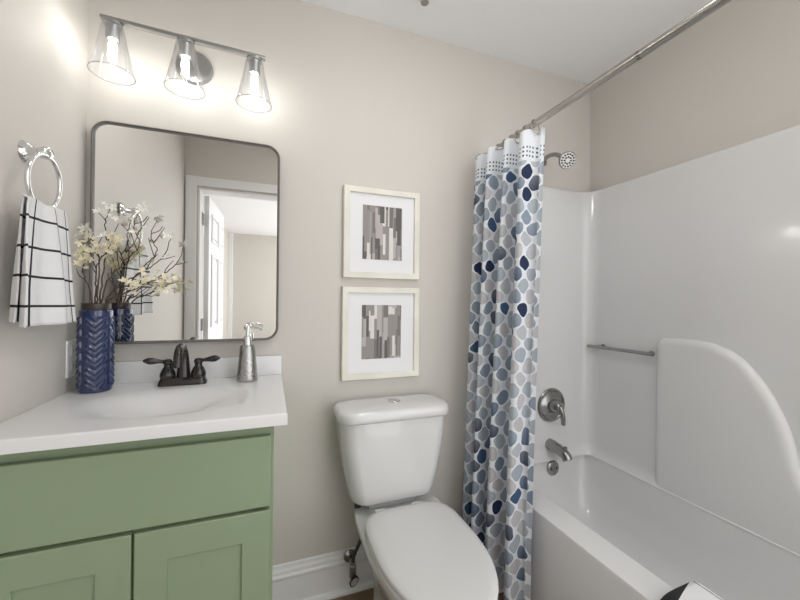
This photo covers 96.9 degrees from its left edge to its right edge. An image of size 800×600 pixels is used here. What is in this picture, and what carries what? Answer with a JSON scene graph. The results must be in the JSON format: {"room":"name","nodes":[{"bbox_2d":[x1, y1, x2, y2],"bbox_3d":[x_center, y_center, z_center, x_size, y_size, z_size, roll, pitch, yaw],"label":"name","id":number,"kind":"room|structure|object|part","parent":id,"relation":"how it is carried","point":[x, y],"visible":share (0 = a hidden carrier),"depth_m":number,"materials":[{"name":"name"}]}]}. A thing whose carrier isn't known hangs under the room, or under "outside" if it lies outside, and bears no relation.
{"room":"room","nodes":[
{"label":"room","id":0,"kind":"room"},
{"bbox_2d":[9,193,76,327],"bbox_3d":[-0.895,-0.090,0.903,0.063,0.308,0.288,1,0,-20],"label":"hand towel","id":1,"kind":"object","parent":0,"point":[42,293],"visible":1,"depth_m":0.87,"materials":[{"name":"white fabric"}]},
{"bbox_2d":[0,0,87,422],"bbox_3d":[-0.861,0.001,0.472,0.120,2.440,1.500,1,0,-20],"label":"wall","id":2,"kind":"structure","parent":0,"point":[44,43],"depth_m":0.95,"materials":[{"name":"grey paint"}]},
{"bbox_2d":[17,140,62,206],"bbox_3d":[-0.914,-0.311,0.883,0.073,0.177,0.146,1,0,-20],"label":"towel ring","id":3,"kind":"object","parent":2,"relation":"attached to","point":[27,153],"visible":0.88,"depth_m":0.88,"materials":[{"name":"silver metal"}]},
{"bbox_2d":[65,339,76,378],"bbox_3d":[-1.031,0.183,1.118,0.009,0.116,0.072,1,0,-20],"label":"wall outlet","id":4,"kind":"object","parent":2,"relation":"attached to","point":[70,357],"visible":0.7,"depth_m":1.10,"materials":[{"name":"white plastic"}]},
{"bbox_2d":[71,345,76,355],"bbox_3d":[-1.028,0.159,1.119,0.003,0.028,0.034,1,0,-20],"label":"socket","id":5,"kind":"object","parent":4,"relation":"attached to","point":[73,347],"depth_m":1.11,"materials":[{"name":"grey plastic"}]},
{"bbox_2d":[71,361,76,370],"bbox_3d":[-1.029,0.207,1.119,0.003,0.028,0.034,1,0,-20],"label":"socket","id":6,"kind":"object","parent":4,"relation":"attached to","point":[73,363],"depth_m":1.11,"materials":[{"name":"grey plastic"}]},
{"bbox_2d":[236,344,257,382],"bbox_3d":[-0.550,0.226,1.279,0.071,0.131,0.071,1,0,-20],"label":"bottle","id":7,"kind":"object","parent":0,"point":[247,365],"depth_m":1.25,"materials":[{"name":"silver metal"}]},
{"bbox_2d":[85,0,590,565],"bbox_3d":[0.010,0.012,1.655,2.570,2.440,0.120,1,0,-20],"label":"wall","id":8,"kind":"structure","parent":0,"point":[357,101],"depth_m":1.48,"materials":[{"name":"grey paint"}]},
{"bbox_2d":[87,13,271,112],"bbox_3d":[-0.723,-0.804,1.220,0.534,0.213,0.184,1,0,-20],"label":"vanity light","id":9,"kind":"object","parent":8,"relation":"attached to","point":[192,66],"visible":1,"depth_m":1.20,"materials":[{"name":"grey metal"}]},
{"bbox_2d":[102,17,122,59],"bbox_3d":[-0.906,-0.818,1.119,0.052,0.118,0.052,1,0,-20],"label":"bulb","id":10,"kind":"object","parent":9,"relation":"attached to","point":[113,25],"depth_m":1.11,"materials":[{"name":"white glass"}]},
{"bbox_2d":[176,36,194,75],"bbox_3d":[-0.718,-0.810,1.188,0.052,0.118,0.052,1,0,-20],"label":"bulb","id":11,"kind":"object","parent":9,"relation":"attached to","point":[186,44],"depth_m":1.18,"materials":[{"name":"white glass"}]},
{"bbox_3d":[-0.752,-0.851,1.297,0.120,0.120,0.019,1,0,-20],"label":"wall plate","id":12,"kind":"part","parent":9,"relation":"part of","materials":[{"name":"grey metal"}]},
{"bbox_3d":[-0.725,-0.863,1.241,0.015,0.035,0.111,1,0,-24],"label":"arm","id":13,"kind":"part","parent":9,"relation":"part of","materials":[{"name":"grey metal"}]},
{"bbox_2d":[247,54,261,90],"bbox_3d":[-0.517,-0.802,1.262,0.052,0.118,0.052,1,0,-20],"label":"bulb","id":14,"kind":"object","parent":9,"relation":"attached to","point":[254,60],"depth_m":1.25,"materials":[{"name":"white glass"}]},
{"bbox_2d":[89,121,279,343],"bbox_3d":[-0.755,-0.224,1.292,0.596,0.754,0.030,1,0,-20],"label":"wall mirror","id":15,"kind":"object","parent":8,"relation":"attached to","point":[219,198],"visible":0.78,"depth_m":1.28,"materials":[{"name":"grey mirror"}]},
{"bbox_2d":[113,355,281,383],"bbox_3d":[-0.765,0.252,1.295,0.631,0.074,0.020,1,0,-20],"label":"backsplash","id":16,"kind":"structure","parent":8,"relation":"attached to","point":[125,371],"depth_m":1.31,"materials":[{"name":"white stone"}]},
{"bbox_2d":[272,545,373,599],"bbox_3d":[-0.083,1.144,1.544,0.897,0.173,0.030,1,0,-20],"label":"baseboard","id":17,"kind":"structure","parent":8,"relation":"attached to","point":[323,576],"depth_m":1.45,"materials":[{"name":"white paint"}]},
{"bbox_2d":[344,503,360,587],"bbox_3d":[-0.180,0.957,1.448,0.080,0.357,0.101,1,0,-20],"label":"supply valve","id":18,"kind":"object","parent":8,"relation":"attached to","point":[349,556],"visible":0.59,"depth_m":1.43,"materials":[{"name":"silver metal"}]},
{"bbox_3d":[-0.184,1.118,1.415,0.038,0.036,0.041,1,0,-20],"label":"handle","id":19,"kind":"part","parent":18,"relation":"part of","materials":[{"name":"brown metal"}]},
{"bbox_2d":[341,286,419,380],"bbox_3d":[-0.080,0.142,1.546,0.349,0.395,0.022,1,0,-20],"label":"picture frame","id":20,"kind":"object","parent":8,"relation":"attached to","point":[380,325],"visible":1,"depth_m":1.54,"materials":[{"name":"beige wood"}]},
{"bbox_2d":[361,305,400,358],"bbox_3d":[-0.080,0.138,1.545,0.178,0.232,0.001,1,0,-20],"label":"art print","id":21,"kind":"object","parent":20,"relation":"attached to","point":[380,324],"depth_m":1.54},
{"bbox_2d":[342,184,419,279],"bbox_3d":[-0.076,-0.287,1.546,0.344,0.389,0.022,1,0,-20],"label":"picture frame","id":22,"kind":"object","parent":8,"relation":"attached to","point":[381,227],"visible":1,"depth_m":1.54,"materials":[{"name":"beige wood"}]},
{"bbox_2d":[362,204,401,260],"bbox_3d":[-0.076,-0.291,1.545,0.178,0.232,0.001,1,0,-20],"label":"art print","id":23,"kind":"object","parent":22,"relation":"attached to","point":[381,223],"depth_m":1.54},
{"bbox_2d":[544,151,575,168],"bbox_3d":[0.772,-0.693,1.762,0.078,0.127,0.200,1,0,-20],"label":"sprayer","id":24,"kind":"object","parent":8,"relation":"attached to","point":[567,159],"visible":0.93,"depth_m":1.69,"materials":[{"name":"silver metal"}]},
{"bbox_3d":[0.771,-0.712,1.788,0.023,0.068,0.147,1,0,-24],"label":"arm","id":25,"kind":"part","parent":24,"relation":"part of","materials":[{"name":"silver metal"}]},
{"bbox_2d":[476,0,731,159],"bbox_3d":[0.647,-0.680,1.029,0.052,0.052,1.488,1,0,-20],"label":"curtain rod","id":26,"kind":"object","parent":8,"relation":"attached to","point":[712,6],"visible":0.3,"depth_m":0.99,"materials":[{"name":"grey metal"}]},
{"bbox_2d":[462,119,544,599],"bbox_3d":[0.397,0.242,1.494,0.177,1.887,0.372,1,0,-20],"label":"shower curtain","id":27,"kind":"object","parent":26,"relation":"hanging from","point":[508,186],"visible":0.94,"depth_m":1.43,"materials":[{"name":"fabric"}]},
{"bbox_3d":[0.530,-0.681,1.348,0.025,0.025,0.788,1,0,-20],"label":"rod","id":28,"kind":"part","parent":26,"relation":"part of","materials":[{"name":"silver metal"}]},
{"bbox_3d":[0.783,-0.679,0.659,0.025,0.025,0.700,1,0,-20],"label":"rod","id":29,"kind":"part","parent":26,"relation":"part of","materials":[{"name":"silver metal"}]},
{"bbox_2d":[331,588,503,599],"bbox_3d":[0.918,1.289,-1.161,2.620,0.100,6.040,1,0,-20],"label":"floor","id":30,"kind":"structure","parent":0,"point":[368,594],"depth_m":1.47,"materials":[{"name":"brown wood"}]},
{"bbox_2d":[0,426,273,599],"bbox_3d":[-0.702,0.771,1.064,0.598,0.903,0.498,1,0,-20],"label":"vanity cabinet","id":31,"kind":"object","parent":30,"relation":"on","point":[187,517],"visible":0.77,"depth_m":0.83,"materials":[{"name":"green paint"}]},
{"bbox_3d":[-0.765,0.827,0.789,0.151,0.419,0.012,1,0,-20],"label":"door panel","id":32,"kind":"part","parent":31,"relation":"part of","materials":[{"name":"green paint"}]},
{"bbox_3d":[-0.765,0.827,0.787,0.279,0.561,0.020,1,0,-20],"label":"door","id":33,"kind":"part","parent":31,"relation":"part of","materials":[{"name":"green paint"}]},
{"bbox_3d":[-0.617,0.446,0.840,0.584,0.185,0.020,1,0,-20],"label":"drawer","id":34,"kind":"part","parent":31,"relation":"part of","materials":[{"name":"green paint"}]},
{"bbox_2d":[0,355,287,454],"bbox_3d":[-0.678,0.277,1.058,0.631,0.122,0.525,1,0,-20],"label":"countertop","id":35,"kind":"structure","parent":31,"relation":"on","point":[135,408],"depth_m":0.96,"materials":[{"name":"white stone"}]},
{"bbox_2d":[75,303,114,393],"bbox_3d":[-0.960,0.148,1.120,0.093,0.277,0.093,1,0,-20],"label":"vase","id":36,"kind":"object","parent":35,"relation":"on","point":[95,330],"visible":1,"depth_m":1.09,"materials":[{"name":"blue ceramic"}]},
{"bbox_2d":[70,248,92,302],"bbox_3d":[-0.976,-0.054,1.080,0.067,0.210,0.045,1,0,-35],"label":"branch","id":37,"kind":"object","parent":36,"relation":"in","point":[85,258],"visible":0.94,"depth_m":1.08,"materials":[{"name":"brown plant"}]},
{"bbox_3d":[-0.969,-0.040,1.095,0.020,0.181,0.044,1,0,39],"label":"stem","id":38,"kind":"part","parent":37,"relation":"part of","materials":[{"name":"brown plant"}]},
{"bbox_2d":[78,223,107,302],"bbox_3d":[-0.948,-0.095,1.098,0.073,0.292,0.045,1,0,16],"label":"branch","id":39,"kind":"object","parent":36,"relation":"in","point":[82,227],"visible":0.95,"depth_m":1.10,"materials":[{"name":"brown plant"}]},
{"bbox_3d":[-0.956,-0.082,1.113,0.042,0.266,0.025,1,0,-30],"label":"stem","id":40,"kind":"part","parent":39,"relation":"part of","materials":[{"name":"brown plant"}]},
{"bbox_2d":[72,231,124,302],"bbox_3d":[-0.939,-0.083,1.105,0.128,0.268,0.053,1,0,-20],"label":"branch","id":41,"kind":"object","parent":36,"relation":"in","point":[113,240],"visible":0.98,"depth_m":1.11,"materials":[{"name":"brown plant"}]},
{"bbox_3d":[-0.943,-0.071,1.115,0.081,0.244,0.030,1,0,-17],"label":"stem","id":42,"kind":"part","parent":41,"relation":"part of","materials":[{"name":"brown plant"}]},
{"bbox_2d":[92,201,119,302],"bbox_3d":[-0.928,-0.132,1.124,0.066,0.367,0.036,1,0,-20],"label":"branch","id":43,"kind":"object","parent":36,"relation":"in","point":[114,206],"visible":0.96,"depth_m":1.12,"materials":[{"name":"brown plant"}]},
{"bbox_3d":[-0.927,-0.122,1.126,0.056,0.346,0.013,1,0,-10],"label":"stem","id":44,"kind":"part","parent":43,"relation":"part of","materials":[{"name":"brown plant"}]},
{"bbox_2d":[106,285,142,302],"bbox_3d":[-0.895,0.002,1.142,0.119,0.100,0.014,1,0,-16],"label":"branch","id":45,"kind":"object","parent":36,"relation":"in","point":[115,285],"visible":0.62,"depth_m":1.14,"materials":[{"name":"brown plant"}]},
{"bbox_2d":[100,201,150,302],"bbox_3d":[-0.882,-0.136,1.138,0.141,0.376,0.033,1,0,-20],"label":"branch","id":46,"kind":"object","parent":36,"relation":"in","point":[141,207],"visible":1,"depth_m":1.15,"materials":[{"name":"brown plant"}]},
{"bbox_2d":[105,231,174,302],"bbox_3d":[-0.848,-0.089,1.147,0.206,0.283,0.026,1,0,-16],"label":"branch","id":47,"kind":"object","parent":36,"relation":"in","point":[169,235],"visible":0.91,"depth_m":1.16,"materials":[{"name":"brown plant"}]},
{"bbox_2d":[106,266,178,305],"bbox_3d":[-0.833,-0.027,1.132,0.223,0.162,0.051,1,0,-20],"label":"branch","id":48,"kind":"object","parent":36,"relation":"in","point":[136,284],"visible":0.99,"depth_m":1.14,"materials":[{"name":"brown plant"}]},
{"bbox_3d":[-0.852,-0.012,1.132,0.189,0.131,0.023,1,0,-16],"label":"stem","id":49,"kind":"part","parent":48,"relation":"part of","materials":[{"name":"brown plant"}]},
{"bbox_2d":[143,343,219,386],"bbox_3d":[-0.742,0.216,1.211,0.179,0.146,0.150,1,0,20],"label":"sink faucet","id":50,"kind":"object","parent":35,"relation":"on","point":[168,377],"visible":1,"depth_m":1.20,"materials":[{"name":"brown metal"}]},
{"bbox_3d":[-0.819,0.205,1.189,0.071,0.025,0.014,1,0,-30],"label":"lever","id":51,"kind":"part","parent":50,"relation":"part of","materials":[{"name":"brown metal"}]},
{"bbox_3d":[-0.788,0.233,1.205,0.047,0.067,0.047,1,0,-20],"label":"handle","id":52,"kind":"part","parent":50,"relation":"part of","materials":[{"name":"brown metal"}]},
{"bbox_3d":[-0.733,0.208,1.188,0.044,0.129,0.122,1,0,-20],"label":"spout","id":53,"kind":"part","parent":50,"relation":"part of","materials":[{"name":"brown metal"}]},
{"bbox_3d":[-0.746,0.276,1.220,0.145,0.026,0.052,1,0,-20],"label":"plate","id":54,"kind":"part","parent":50,"relation":"part of","materials":[{"name":"brown metal"}]},
{"bbox_3d":[-0.702,0.234,1.236,0.047,0.067,0.047,1,0,-20],"label":"handle","id":55,"kind":"part","parent":50,"relation":"part of","materials":[{"name":"brown metal"}]},
{"bbox_3d":[-0.668,0.206,1.244,0.071,0.025,0.014,1,0,-11],"label":"lever","id":56,"kind":"part","parent":50,"relation":"part of","materials":[{"name":"brown metal"}]},
{"bbox_2d":[236,324,262,382],"bbox_3d":[-0.547,0.189,1.282,0.079,0.204,0.071,1,0,-39],"label":"soap dispenser","id":57,"kind":"object","parent":35,"relation":"on","point":[247,365],"visible":1,"depth_m":1.26,"materials":[{"name":"silver metal"}]},
{"bbox_3d":[-0.488,0.830,0.888,0.299,0.561,0.020,1,0,-20],"label":"door","id":58,"kind":"part","parent":31,"relation":"part of","materials":[{"name":"green paint"}]},
{"bbox_3d":[-0.489,0.830,0.891,0.171,0.419,0.012,1,0,-20],"label":"door panel","id":59,"kind":"part","parent":31,"relation":"part of","materials":[{"name":"green paint"}]},
{"bbox_2d":[333,393,498,599],"bbox_3d":[0.052,0.819,1.215,0.466,0.824,0.715,1,0,-20],"label":"toilet","id":60,"kind":"object","parent":30,"relation":"on","point":[416,546],"visible":1,"depth_m":1.32,"materials":[{"name":"white ceramic"}]},
{"bbox_3d":[-0.035,0.629,1.459,0.444,0.324,0.185,1,0,-20],"label":"tank","id":61,"kind":"part","parent":60,"relation":"part of","materials":[{"name":"white ceramic"}]},
{"bbox_3d":[-0.032,0.440,1.455,0.466,0.054,0.205,1,0,-20],"label":"tank lid","id":62,"kind":"part","parent":60,"relation":"part of","materials":[{"name":"white ceramic"}]},
{"bbox_3d":[0.070,1.030,1.207,0.366,0.401,0.668,1,0,-20],"label":"bowl","id":63,"kind":"part","parent":60,"relation":"part of","materials":[{"name":"white ceramic"}]},
{"bbox_3d":[0.102,0.798,1.128,0.353,0.024,0.516,1,0,-20],"label":"lid","id":64,"kind":"part","parent":60,"relation":"part of","materials":[{"name":"white plastic"}]},
{"bbox_2d":[531,455,799,599],"bbox_3d":[0.965,1.031,1.130,0.653,0.419,1.466,1,0,-20],"label":"bathtub","id":65,"kind":"object","parent":30,"relation":"on","point":[600,531],"visible":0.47,"depth_m":1.36,"materials":[{"name":"white plastic"}]},
{"bbox_2d":[547,460,558,475],"bbox_3d":[0.790,0.869,1.832,0.076,0.076,0.020,1,0,-20],"label":"overflow plate","id":66,"kind":"object","parent":65,"relation":"attached to","point":[552,466],"visible":0.97,"depth_m":1.82,"materials":[{"name":"silver metal"}]},
{"bbox_2d":[660,581,722,599],"bbox_3d":[0.831,0.953,0.807,0.229,0.337,0.361,1,0,-20],"label":"bath towel","id":67,"kind":"object","parent":65,"relation":"on","point":[693,590],"visible":1,"depth_m":0.95,"materials":[{"name":"white fabric"}]},
{"bbox_2d":[301,0,711,83],"bbox_3d":[0.946,-1.251,-1.158,2.620,0.100,6.040,1,0,-20],"label":"ceiling","id":68,"kind":"structure","parent":0,"point":[578,40],"depth_m":1.55,"materials":[{"name":"white paint"}]},
{"bbox_2d":[419,0,430,5],"bbox_3d":[0.098,-1.192,1.407,0.060,0.030,0.060,1,0,-20],"label":"sprinkler","id":69,"kind":"object","parent":68,"relation":"attached to","point":[423,2],"visible":1,"depth_m":1.41,"materials":[{"name":"white metal"}]},
{"bbox_2d":[590,0,799,191],"bbox_3d":[1.364,0.026,1.290,0.120,2.440,1.500,1,0,-20],"label":"wall","id":70,"kind":"structure","parent":0,"point":[731,78],"depth_m":1.46,"materials":[{"name":"grey paint"}]},
{"bbox_2d":[534,124,799,556],"bbox_3d":[0.979,0.116,1.149,0.696,1.412,1.497,1,0,-20],"label":"tub surround","id":71,"kind":"object","parent":70,"relation":"attached to","point":[695,263],"visible":0.91,"depth_m":1.46,"materials":[{"name":"white plastic"}]},
{"bbox_2d":[537,388,565,425],"bbox_3d":[0.800,0.546,1.805,0.176,0.176,0.086,1,0,-20],"label":"shower valve","id":72,"kind":"object","parent":71,"relation":"attached to","point":[551,403],"visible":1,"depth_m":1.82,"materials":[{"name":"silver metal"}]},
{"bbox_3d":[0.810,0.581,1.786,0.046,0.098,0.030,1,0,32],"label":"lever","id":73,"kind":"part","parent":72,"relation":"part of","materials":[{"name":"silver metal"}]},
{"bbox_2d":[545,438,572,461],"bbox_3d":[0.801,0.757,1.778,0.060,0.078,0.141,1,0,-20],"label":"tub spout","id":74,"kind":"object","parent":71,"relation":"attached to","point":[552,445],"visible":1,"depth_m":1.76,"materials":[{"name":"silver metal"}]},
{"bbox_2d":[587,344,654,356],"bbox_3d":[1.078,0.243,1.746,0.040,0.026,0.343,1,0,-20],"label":"grab bar","id":75,"kind":"object","parent":71,"relation":"attached to","point":[650,353],"visible":1,"depth_m":1.71,"materials":[{"name":"silver metal"}]},
{"bbox_2d":[655,338,799,554],"bbox_3d":[1.332,0.494,1.069,0.025,0.661,1.102,1,0,-20],"label":"shower wall panel","id":76,"kind":"object","parent":71,"relation":"attached to","point":[727,411],"depth_m":1.31,"materials":[{"name":"white plastic"}]}
]}

